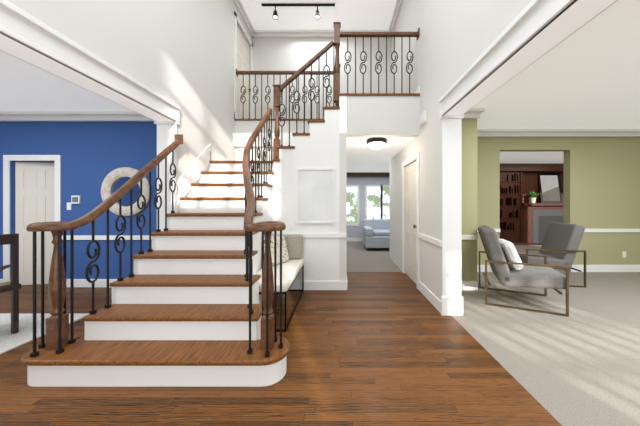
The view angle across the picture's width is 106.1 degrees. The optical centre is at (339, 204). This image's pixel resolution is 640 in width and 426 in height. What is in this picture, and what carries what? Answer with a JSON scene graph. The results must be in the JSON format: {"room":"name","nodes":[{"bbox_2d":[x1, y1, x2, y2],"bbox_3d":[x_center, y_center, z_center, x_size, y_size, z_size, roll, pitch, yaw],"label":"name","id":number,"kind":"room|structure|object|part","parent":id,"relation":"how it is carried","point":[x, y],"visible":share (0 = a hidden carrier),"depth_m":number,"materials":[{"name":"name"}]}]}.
{"room":"entrance hall","nodes":[
{"label":"entrance hall","id":0,"kind":"room"},
{"bbox_2d":[0,50,131,110],"bbox_3d":[-4.750,-1.525,1.070,4.900,0.150,5.740,0,0,0],"label":"ceiling","id":1,"kind":"structure","parent":0,"point":[25,86],"depth_m":3.12,"materials":[{"name":"white paint"}]},
{"bbox_2d":[1,50,154,120],"bbox_3d":[-2.303,-0.075,1.100,0.006,2.750,5.400,0,0,0],"label":"wall","id":2,"kind":"structure","parent":0,"point":[71,82],"depth_m":2.01,"materials":[{"name":"white paint"}]},
{"bbox_2d":[0,122,156,279],"bbox_3d":[-4.750,-0.075,3.870,4.900,2.750,0.140,0,0,0],"label":"wall","id":3,"kind":"structure","parent":0,"point":[93,155],"depth_m":3.80,"materials":[{"name":"blue paint"}]},
{"bbox_2d":[15,162,53,284],"bbox_3d":[-4.862,0.299,3.901,0.708,1.985,0.114,0,0,-10],"label":"door","id":4,"kind":"structure","parent":3,"relation":"in","point":[34,192],"depth_m":3.90,"materials":[{"name":"beige wood"}]},
{"bbox_3d":[-4.865,0.249,3.919,0.448,1.601,0.004,0,0,-10],"label":"panel","id":5,"kind":"part","parent":4,"relation":"part of","materials":[{"name":"beige wood"}]},
{"bbox_2d":[69,195,80,203],"bbox_3d":[-4.165,-0.085,3.784,0.130,0.130,0.029,0,0,0],"label":"thermostat","id":6,"kind":"object","parent":3,"relation":"attached to","point":[75,199],"depth_m":3.77,"materials":[{"name":"white plastic"}]},
{"bbox_2d":[0,111,153,286],"bbox_3d":[-2.330,-0.075,1.100,0.060,2.750,5.400,0,0,0],"label":"trim","id":7,"kind":"structure","parent":3,"relation":"attached to","point":[69,116],"depth_m":1.94,"materials":[{"name":"white wood"}]},
{"bbox_2d":[101,167,148,215],"bbox_3d":[-3.370,-0.210,3.774,0.770,0.770,0.046,0,0,0],"label":"wreath","id":8,"kind":"object","parent":3,"relation":"attached to","point":[115,180],"visible":0.79,"depth_m":3.75,"materials":[{"name":"white wood"}]},
{"label":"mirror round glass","id":9,"kind":"part","parent":8,"relation":"part of","materials":[{"name":"mirror"}]},
{"bbox_2d":[0,0,251,212],"bbox_3d":[-2.190,-1.400,2.150,0.220,5.400,7.500,0,0,0],"label":"wall","id":10,"kind":"structure","parent":0,"point":[180,53],"depth_m":2.93,"materials":[{"name":"white paint"}]},
{"bbox_2d":[0,0,179,121],"bbox_3d":[-2.055,-1.150,0.725,0.050,0.200,4.650,0,0,0],"label":"trim","id":11,"kind":"structure","parent":10,"relation":"attached to","point":[19,25],"depth_m":1.85,"materials":[{"name":"white"}]},
{"bbox_2d":[154,109,179,230],"bbox_3d":[-2.192,0.025,3.040,0.285,2.550,0.060,0,0,0],"label":"trim","id":12,"kind":"structure","parent":10,"relation":"attached to","point":[166,131],"depth_m":3.03,"materials":[{"name":"white wood"}]},
{"bbox_2d":[237,25,248,118],"bbox_3d":[-2.144,-2.713,5.210,0.043,2.010,0.800,0,0,0],"label":"door","id":13,"kind":"structure","parent":10,"relation":"in","point":[246,64],"depth_m":5.23,"materials":[{"name":"beige"}]},
{"bbox_2d":[234,11,252,118],"bbox_3d":[-2.071,-2.755,5.210,0.018,2.110,0.980,0,0,0],"label":"door frame","id":14,"kind":"structure","parent":10,"relation":"attached to","point":[236,18],"depth_m":4.78,"materials":[{"name":"white"}]},
{"bbox_2d":[233,0,254,36],"bbox_3d":[-2.035,-4.040,2.050,0.090,0.120,7.300,0,0,0],"label":"crown molding","id":15,"kind":"structure","parent":10,"relation":"attached to","point":[238,3],"depth_m":5.13,"materials":[{"name":"white"}]},
{"bbox_2d":[235,121,308,160],"bbox_3d":[-0.990,-0.185,4.800,2.180,2.970,0.100,0,0,0],"label":"wall","id":16,"kind":"structure","parent":0,"point":[245,126],"depth_m":4.75,"materials":[{"name":"white paint"}]},
{"bbox_2d":[0,272,561,425],"bbox_3d":[-2.845,1.360,1.430,8.310,0.120,6.460,0,0,0],"label":"floor","id":17,"kind":"structure","parent":0,"point":[382,349],"depth_m":1.74,"materials":[{"name":"brown wood"}]},
{"bbox_2d":[0,313,88,354],"bbox_3d":[-4.775,1.294,1.475,3.650,0.012,2.750,0,0,0],"label":"area rug","id":18,"kind":"object","parent":17,"relation":"on","point":[9,341],"depth_m":2.48,"materials":[{"name":"fabric"}]},
{"bbox_2d":[0,233,20,333],"bbox_3d":[-3.500,0.787,2.250,0.460,1.000,0.460,0,0,10],"label":"chair","id":19,"kind":"object","parent":18,"relation":"on","point":[13,285],"visible":0.98,"depth_m":2.40,"materials":[{"name":"black wood"}]},
{"bbox_3d":[-3.477,0.706,2.459,0.429,0.221,0.030,0,0,10],"label":"arm","id":20,"kind":"part","parent":19,"relation":"part of"},
{"bbox_2d":[21,22,419,386],"bbox_3d":[-0.571,-0.755,3.273,3.579,4.110,3.167,0,0,0],"label":"staircase","id":21,"kind":"structure","parent":17,"relation":"on","point":[190,306],"depth_m":2.18,"materials":[{"name":"white"}]},
{"bbox_2d":[297,168,334,222],"bbox_3d":[-0.370,-0.140,3.657,0.580,0.840,0.024,0,0,0],"label":"picture","id":22,"kind":"object","parent":21,"relation":"attached to","point":[315,195],"visible":0.92,"depth_m":3.66,"materials":[{"name":"white"}]},
{"bbox_2d":[256,235,303,331],"bbox_3d":[-0.794,0.866,3.053,0.507,0.868,1.206,0,0,0],"label":"bench","id":23,"kind":"object","parent":17,"relation":"on","point":[292,259],"visible":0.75,"depth_m":3.20,"materials":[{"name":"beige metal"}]},
{"bbox_2d":[260,235,288,266],"bbox_3d":[-0.883,0.617,3.266,0.120,0.380,0.400,-18,-9,29],"label":"pillow","id":24,"kind":"object","parent":23,"relation":"on","point":[285,257],"depth_m":3.25,"materials":[{"name":"beige fabric"}]},
{"bbox_2d":[256,258,303,291],"bbox_3d":[-0.774,0.850,3.045,0.468,0.099,1.190,0,0,0],"label":"seat cushion","id":25,"kind":"object","parent":23,"relation":"on","point":[291,268],"depth_m":2.86,"materials":[{"name":"white fabric"}]},
{"bbox_2d":[276,235,302,259],"bbox_3d":[-0.750,0.624,3.577,0.380,0.360,0.100,0,-12,0],"label":"cushion","id":26,"kind":"object","parent":23,"relation":"on","point":[294,243],"depth_m":3.53,"materials":[{"name":"beige fabric"}]},
{"bbox_2d":[273,233,346,289],"bbox_3d":[-0.453,0.865,3.661,1.134,0.870,0.026,0,0,0],"label":"trim","id":27,"kind":"structure","parent":17,"relation":"on","point":[323,285],"depth_m":3.64,"materials":[{"name":"white"}]},
{"bbox_2d":[339,96,419,280],"bbox_3d":[0.605,-0.185,4.165,1.230,2.970,0.990,0,0,0],"label":"wall","id":28,"kind":"structure","parent":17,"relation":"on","point":[382,116],"depth_m":3.67,"materials":[{"name":"white paint"}]},
{"bbox_2d":[241,0,395,29],"bbox_3d":[-0.440,-4.175,2.050,3.720,0.150,7.700,0,0,0],"label":"ceiling","id":29,"kind":"structure","parent":0,"point":[362,14],"depth_m":5.17,"materials":[{"name":"white paint"}]},
{"bbox_2d":[261,3,334,19],"bbox_3d":[-0.850,-3.962,4.900,1.500,0.275,0.117,0,0,0],"label":"track spotlight","id":30,"kind":"object","parent":29,"relation":"attached to","point":[275,15],"visible":1,"depth_m":4.88,"materials":[{"name":"black metal"}]},
{"bbox_2d":[252,37,390,118],"bbox_3d":[-0.440,-2.650,5.800,3.720,2.900,0.200,0,0,0],"label":"wall","id":31,"kind":"structure","parent":0,"point":[283,53],"depth_m":5.70,"materials":[{"name":"white paint"}]},
{"bbox_2d":[255,30,387,36],"bbox_3d":[-0.430,-4.040,5.655,3.120,0.120,0.090,0,0,0],"label":"crown molding","id":32,"kind":"structure","parent":31,"relation":"attached to","point":[280,33],"depth_m":5.63,"materials":[{"name":"white"}]},
{"bbox_2d":[235,93,419,120],"bbox_3d":[-0.430,-1.685,4.772,3.300,0.030,2.255,0,0,0],"label":"floor","id":33,"kind":"structure","parent":0,"point":[378,94],"depth_m":3.66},
{"bbox_2d":[233,133,477,171],"bbox_3d":[0.200,-1.275,6.700,5.000,0.250,4.080,0,0,0],"label":"ceiling","id":34,"kind":"structure","parent":0,"point":[240,139],"depth_m":6.20,"materials":[{"name":"white paint"}]},
{"bbox_2d":[347,177,389,237],"bbox_3d":[0.200,-0.075,8.670,5.000,2.750,0.140,0,0,0],"label":"wall","id":35,"kind":"structure","parent":0,"point":[355,231],"depth_m":8.59,"materials":[{"name":"grey paint"}]},
{"bbox_2d":[347,238,362,240],"bbox_3d":[0.200,0.840,8.588,4.800,0.920,0.024,0,0,0],"label":"trim","id":36,"kind":"structure","parent":35,"relation":"attached to","point":[354,239],"depth_m":8.58,"materials":[{"name":"white"}]},
{"bbox_2d":[347,172,389,176],"bbox_3d":[0.200,-1.075,8.540,4.800,0.150,0.120,0,0,0],"label":"crown molding","id":37,"kind":"structure","parent":35,"relation":"attached to","point":[368,174],"depth_m":8.48,"materials":[{"name":"brown wood"}]},
{"bbox_2d":[347,185,389,225],"bbox_3d":[1.075,0.015,8.650,1.990,1.470,0.140,0,0,0],"label":"window","id":38,"kind":"structure","parent":35,"relation":"in","point":[381,205],"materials":[{"name":"white"}]},
{"bbox_2d":[339,96,414,159],"bbox_3d":[-0.430,-1.385,4.786,3.300,0.570,2.228,0,0,0],"label":"ceiling","id":39,"kind":"structure","parent":0,"point":[358,148],"depth_m":4.44,"materials":[{"name":"white paint"}]},
{"bbox_2d":[366,137,386,149],"bbox_3d":[0.620,-1.020,4.050,0.350,0.160,0.350,0,0,0],"label":"light","id":40,"kind":"object","parent":39,"relation":"attached to","point":[376,143],"visible":1,"depth_m":3.94,"materials":[{"name":"white glass"}]},
{"bbox_3d":[0.620,-0.988,4.050,0.290,0.095,0.290,0,0,0],"label":"glass","id":41,"kind":"part","parent":40,"relation":"part of","materials":[{"name":"white glass"}]},
{"bbox_2d":[347,241,639,425],"bbox_3d":[2.450,1.360,3.500,9.500,0.120,10.600,0,0,0],"label":"floor","id":42,"kind":"structure","parent":0,"point":[579,365],"depth_m":2.35,"materials":[{"name":"beige carpet"}]},
{"bbox_2d":[368,208,377,218],"bbox_3d":[1.120,0.695,8.100,0.500,1.210,0.500,0,0,0],"label":"lamp","id":43,"kind":"object","parent":42,"relation":"on","point":[373,212],"visible":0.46,"depth_m":7.98,"materials":[{"name":"white"}]},
{"bbox_2d":[363,219,389,250],"bbox_3d":[1.620,0.870,7.200,1.800,0.860,0.900,0,0,0],"label":"sofa","id":44,"kind":"object","parent":42,"relation":"on","point":[376,233],"visible":0.35,"depth_m":6.79,"materials":[{"name":"fabric"}]},
{"bbox_2d":[478,225,568,316],"bbox_3d":[2.417,0.805,3.281,0.878,0.990,0.700,0,0,24],"label":"armchair","id":45,"kind":"object","parent":42,"relation":"on","point":[509,268],"visible":1,"depth_m":3.09,"materials":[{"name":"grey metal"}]},
{"bbox_2d":[496,238,523,269],"bbox_3d":[2.346,0.674,3.337,0.120,0.380,0.440,-23,-7,17],"label":"pillow","id":46,"kind":"object","parent":45,"relation":"on","point":[510,253],"depth_m":3.16,"materials":[{"name":"white fabric"}]},
{"bbox_3d":[2.514,0.946,3.238,0.660,0.160,0.640,-5,-2,24],"label":"seat","id":47,"kind":"part","parent":45,"relation":"part of","materials":[{"name":"fabric"}]},
{"bbox_2d":[513,222,585,287],"bbox_3d":[3.523,0.805,4.189,0.878,0.990,0.700,0,0,10],"label":"armchair","id":48,"kind":"object","parent":42,"relation":"on","point":[560,244],"visible":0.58,"depth_m":3.92,"materials":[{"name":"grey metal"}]},
{"bbox_3d":[3.419,0.946,4.208,0.660,0.160,0.640,5,1,10],"label":"seat","id":49,"kind":"part","parent":48,"relation":"part of","materials":[{"name":"fabric"}]},
{"bbox_3d":[3.520,1.010,4.190,0.840,0.580,0.700,0,0,10],"label":"frame","id":50,"kind":"part","parent":48,"relation":"part of","materials":[{"name":"brown metal"}]},
{"bbox_2d":[390,0,616,300],"bbox_3d":[1.320,-1.400,2.150,0.200,5.400,7.500,0,0,0],"label":"wall","id":51,"kind":"structure","parent":0,"point":[452,43],"depth_m":3.00,"materials":[{"name":"white paint"}]},
{"bbox_2d":[388,0,402,31],"bbox_3d":[1.175,-4.040,2.050,0.090,0.120,7.300,0,0,0],"label":"crown molding","id":52,"kind":"structure","parent":51,"relation":"attached to","point":[398,2],"depth_m":5.10,"materials":[{"name":"white"}]},
{"bbox_2d":[405,161,415,282],"bbox_3d":[1.229,0.284,4.170,0.114,2.015,0.788,0,0,0],"label":"closet door","id":53,"kind":"structure","parent":51,"relation":"in","point":[410,220],"depth_m":4.23,"materials":[{"name":"beige wood"}]},
{"bbox_3d":[1.248,0.234,4.170,0.004,1.631,0.503,0,0,0],"label":"panel","id":54,"kind":"part","parent":53,"relation":"part of","materials":[{"name":"beige wood"}]},
{"bbox_2d":[402,152,441,312],"bbox_3d":[1.209,0.240,3.755,0.022,2.120,1.810,0,0,0],"label":"trim","id":55,"kind":"structure","parent":51,"relation":"attached to","point":[430,296],"depth_m":3.72,"materials":[{"name":"white wood"}]},
{"bbox_2d":[419,111,426,125],"bbox_3d":[1.194,-1.245,3.450,0.049,0.150,0.180,0,0,0],"label":"box","id":56,"kind":"object","parent":51,"relation":"attached to","point":[422,118],"visible":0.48,"depth_m":3.38,"materials":[{"name":"white plastic"}]},
{"bbox_2d":[440,102,463,315],"bbox_3d":[1.323,0.025,2.840,0.265,2.550,0.060,0,0,0],"label":"column","id":57,"kind":"structure","parent":51,"relation":"attached to","point":[451,300],"depth_m":2.83,"materials":[{"name":"white"}]},
{"bbox_2d":[439,0,576,115],"bbox_3d":[1.195,-1.150,0.625,0.050,0.200,4.450,0,0,0],"label":"trim","id":58,"kind":"structure","parent":51,"relation":"attached to","point":[530,22],"depth_m":1.71,"materials":[{"name":"white"}]},
{"bbox_2d":[500,163,562,163],"bbox_3d":[6.050,-0.075,8.370,6.900,2.750,0.140,0,0,0],"label":"wall","id":59,"kind":"structure","parent":0,"point":[531,163],"depth_m":8.29,"materials":[{"name":"white paint"}]},
{"bbox_2d":[514,245,560,269],"bbox_3d":[6.100,1.360,6.800,6.800,0.120,4.000,0,0,0],"label":"floor","id":60,"kind":"structure","parent":0,"point":[521,247],"depth_m":7.34,"materials":[{"name":"carpet"}]},
{"bbox_2d":[500,164,562,244],"bbox_3d":[6.525,-0.010,7.941,3.150,2.620,0.719,0,0,0],"label":"fireplace","id":61,"kind":"object","parent":60,"relation":"on","point":[531,202],"visible":0.65,"depth_m":7.85,"materials":[{"name":"brown wood"}]},
{"bbox_2d":[500,173,518,230],"bbox_3d":[5.471,-0.110,7.895,0.741,1.861,0.090,0,0,0],"label":"books","id":62,"kind":"object","parent":61,"relation":"on","point":[509,182],"depth_m":7.85,"materials":[{"name":"black paper"}]},
{"bbox_2d":[500,169,522,244],"bbox_3d":[5.475,0.075,7.885,0.950,2.450,0.130,0,0,0],"label":"shelf","id":63,"kind":"object","parent":61,"relation":"attached to","point":[511,182],"depth_m":7.85,"materials":[{"name":"brown wood"}]},
{"bbox_2d":[528,197,536,203],"bbox_3d":[6.280,-0.148,7.830,0.187,0.176,0.187,0,0,0],"label":"pot","id":64,"kind":"object","parent":61,"relation":"on","point":[532,200],"depth_m":7.77,"materials":[{"name":"white ceramic"}]},
{"bbox_3d":[6.950,-0.555,7.940,0.720,1.000,0.040,0,-8,0],"label":"mirror mantel frame","id":65,"kind":"part","parent":61,"relation":"part of","materials":[{"name":"black metal"}]},
{"bbox_3d":[6.950,-0.555,7.937,0.620,0.900,0.005,0,-8,0],"label":"mirror mantel glass","id":66,"kind":"part","parent":61,"relation":"part of","materials":[{"name":"white"}]},
{"bbox_2d":[462,0,617,280],"bbox_3d":[1.760,-0.075,1.530,0.680,2.750,6.260,0,0,0],"label":"wall","id":67,"kind":"structure","parent":0,"point":[469,194],"depth_m":3.67,"materials":[{"name":"beige"}]},
{"bbox_2d":[462,108,639,289],"bbox_3d":[1.450,-0.075,1.035,0.060,2.750,5.270,0,0,0],"label":"trim","id":68,"kind":"structure","parent":67,"relation":"attached to","point":[472,113],"depth_m":1.49,"materials":[{"name":"white wood"}]},
{"bbox_2d":[472,0,639,162],"bbox_3d":[5.460,-1.525,3.320,8.080,0.150,10.240,0,0,0],"label":"ceiling","id":69,"kind":"structure","parent":0,"point":[586,76],"depth_m":2.96,"materials":[{"name":"white paint"}]},
{"bbox_2d":[477,137,639,271],"bbox_3d":[4.650,-0.075,4.730,5.100,2.750,0.140,0,0,0],"label":"wall","id":70,"kind":"structure","parent":0,"point":[601,182],"depth_m":4.66,"materials":[{"name":"green paint"}]}
]}

